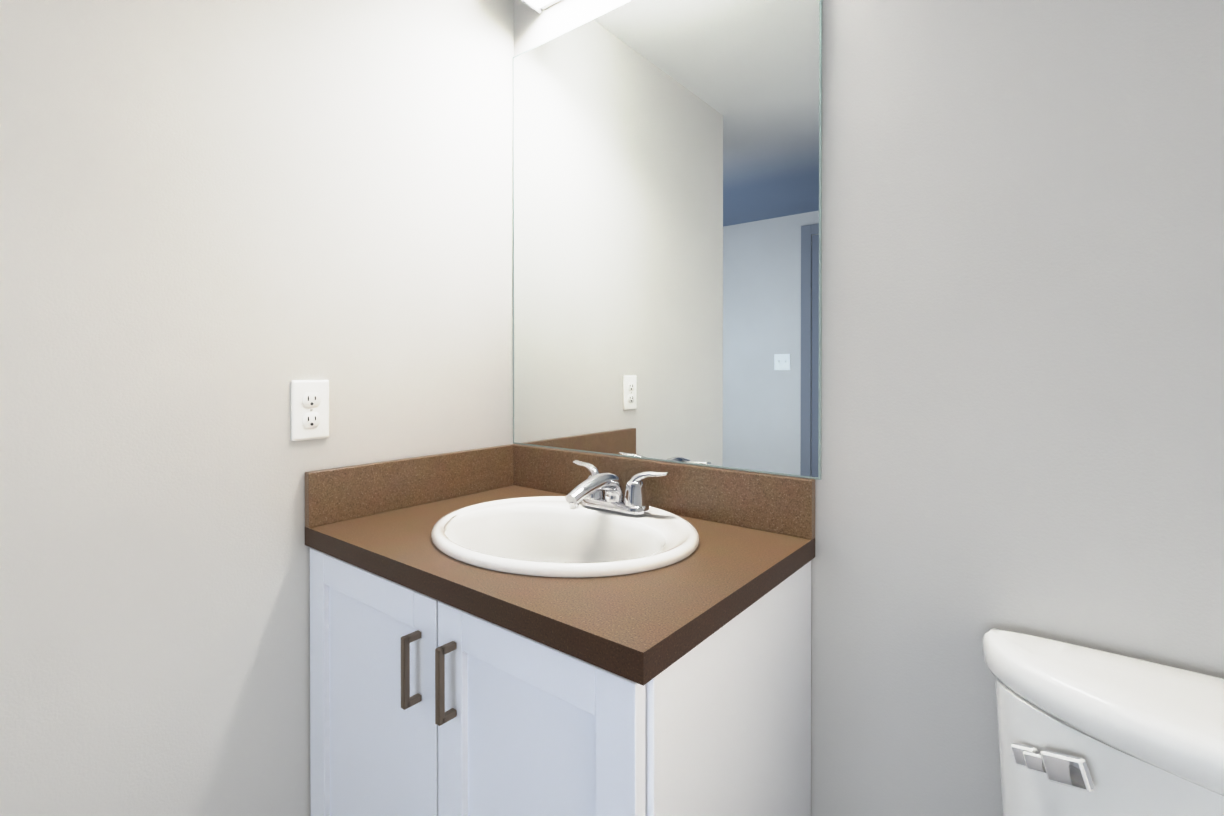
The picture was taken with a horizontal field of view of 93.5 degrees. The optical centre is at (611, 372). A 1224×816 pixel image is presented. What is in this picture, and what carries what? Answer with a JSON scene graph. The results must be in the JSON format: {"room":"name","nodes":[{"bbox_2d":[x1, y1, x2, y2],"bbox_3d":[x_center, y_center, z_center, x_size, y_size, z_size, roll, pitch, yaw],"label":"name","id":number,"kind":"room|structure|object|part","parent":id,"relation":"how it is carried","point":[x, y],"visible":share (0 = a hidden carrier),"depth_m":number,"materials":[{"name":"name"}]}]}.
{"room":"bathroom","nodes":[
{"label":"bathroom","id":0,"kind":"room"},
{"bbox_2d":[0,0,513,815],"bbox_3d":[-0.671,0.058,1.089,0.120,2.270,1.185,0,0,38],"label":"wall","id":1,"kind":"structure","parent":0,"point":[224,224],"depth_m":0.98,"materials":[{"name":"paint"}]},
{"bbox_2d":[291,380,328,440],"bbox_3d":[-0.577,0.071,1.105,0.008,0.114,0.070,0,0,38],"label":"electrical outlet","id":2,"kind":"object","parent":1,"relation":"attached to","point":[309,409],"visible":1,"depth_m":1.10,"materials":[{"name":"white plastic"}]},
{"bbox_2d":[514,0,1223,815],"bbox_3d":[-0.089,0.056,1.448,3.350,2.270,0.100,0,0,38],"label":"wall","id":3,"kind":"structure","parent":0,"point":[1022,316],"depth_m":0.86,"materials":[{"name":"paint"}]},
{"bbox_2d":[520,0,559,13],"bbox_3d":[0.025,-0.938,1.222,0.604,0.076,0.099,0,0,38],"label":"vanity light","id":4,"kind":"object","parent":3,"relation":"attached to","point":[538,6],"visible":1,"depth_m":1.41,"materials":[{"name":"white glass"}]},
{"bbox_2d":[528,0,552,7],"bbox_3d":[0.022,-0.938,1.219,0.582,0.070,0.084,0,0,38],"label":"diffuser","id":5,"kind":"object","parent":4,"relation":"attached to","point":[531,3],"depth_m":1.41,"materials":[{"name":"white plastic"}]},
{"bbox_2d":[513,0,821,479],"bbox_3d":[0.056,-0.318,1.262,0.798,1.009,0.005,0,0,38],"label":"mirror","id":6,"kind":"object","parent":3,"relation":"attached to","point":[667,230],"visible":1,"depth_m":1.20,"materials":[{"name":"silver mirror"}]},
{"bbox_3d":[-1.018,1.248,0.278,3.350,0.100,3.100,0,0,38],"label":"floor","id":7,"kind":"structure","parent":0,"visible":0},
{"bbox_2d":[305,444,814,815],"bbox_3d":[-0.119,0.691,1.056,0.789,1.004,0.555,0,0,38],"label":"bathroom vanity","id":8,"kind":"object","parent":7,"relation":"on","point":[442,683],"visible":0.79,"depth_m":0.85,"materials":[{"name":"white paint"}]},
{"bbox_3d":[-0.413,0.712,0.986,0.406,0.754,0.020,0,0,38],"label":"door","id":9,"kind":"part","parent":8,"relation":"part of","materials":[{"name":"white paint"}]},
{"bbox_3d":[-0.301,0.445,0.864,0.010,0.106,0.030,0,0,38],"label":"handle","id":10,"kind":"part","parent":8,"relation":"part of","materials":[{"name":"brown metal"}]},
{"bbox_3d":[-0.233,0.436,0.810,0.010,0.106,0.030,0,0,38],"label":"handle","id":11,"kind":"part","parent":8,"relation":"part of","materials":[{"name":"brown metal"}]},
{"bbox_3d":[-0.109,0.713,0.746,0.360,0.754,0.020,0,0,38],"label":"door","id":12,"kind":"part","parent":8,"relation":"part of","materials":[{"name":"white paint"}]},
{"bbox_2d":[305,444,814,685],"bbox_3d":[-0.112,0.259,1.063,0.789,0.139,0.532,0,0,38],"label":"countertop","id":13,"kind":"structure","parent":8,"relation":"on","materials":[{"name":"laminate"}]},
{"bbox_2d":[431,496,699,577],"bbox_3d":[-0.089,0.367,1.062,0.513,0.182,0.443,0,0,38],"label":"sink","id":14,"kind":"object","parent":13,"relation":"in","point":[549,536],"visible":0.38,"depth_m":1.14,"materials":[{"name":"ceramic"}]},
{"bbox_2d":[565,460,669,514],"bbox_3d":[-0.028,0.234,1.139,0.244,0.084,0.165,0,0,38],"label":"faucet","id":15,"kind":"object","parent":14,"relation":"on","point":[605,491],"visible":1,"depth_m":1.14,"materials":[{"name":"silver metal"}]},
{"bbox_2d":[982,629,1223,815],"bbox_3d":[0.539,0.783,0.416,0.526,0.829,0.726,0,0,38],"label":"toilet","id":16,"kind":"object","parent":7,"relation":"on","point":[1085,731],"visible":1,"depth_m":0.67,"materials":[{"name":"white ceramic"}]}
]}

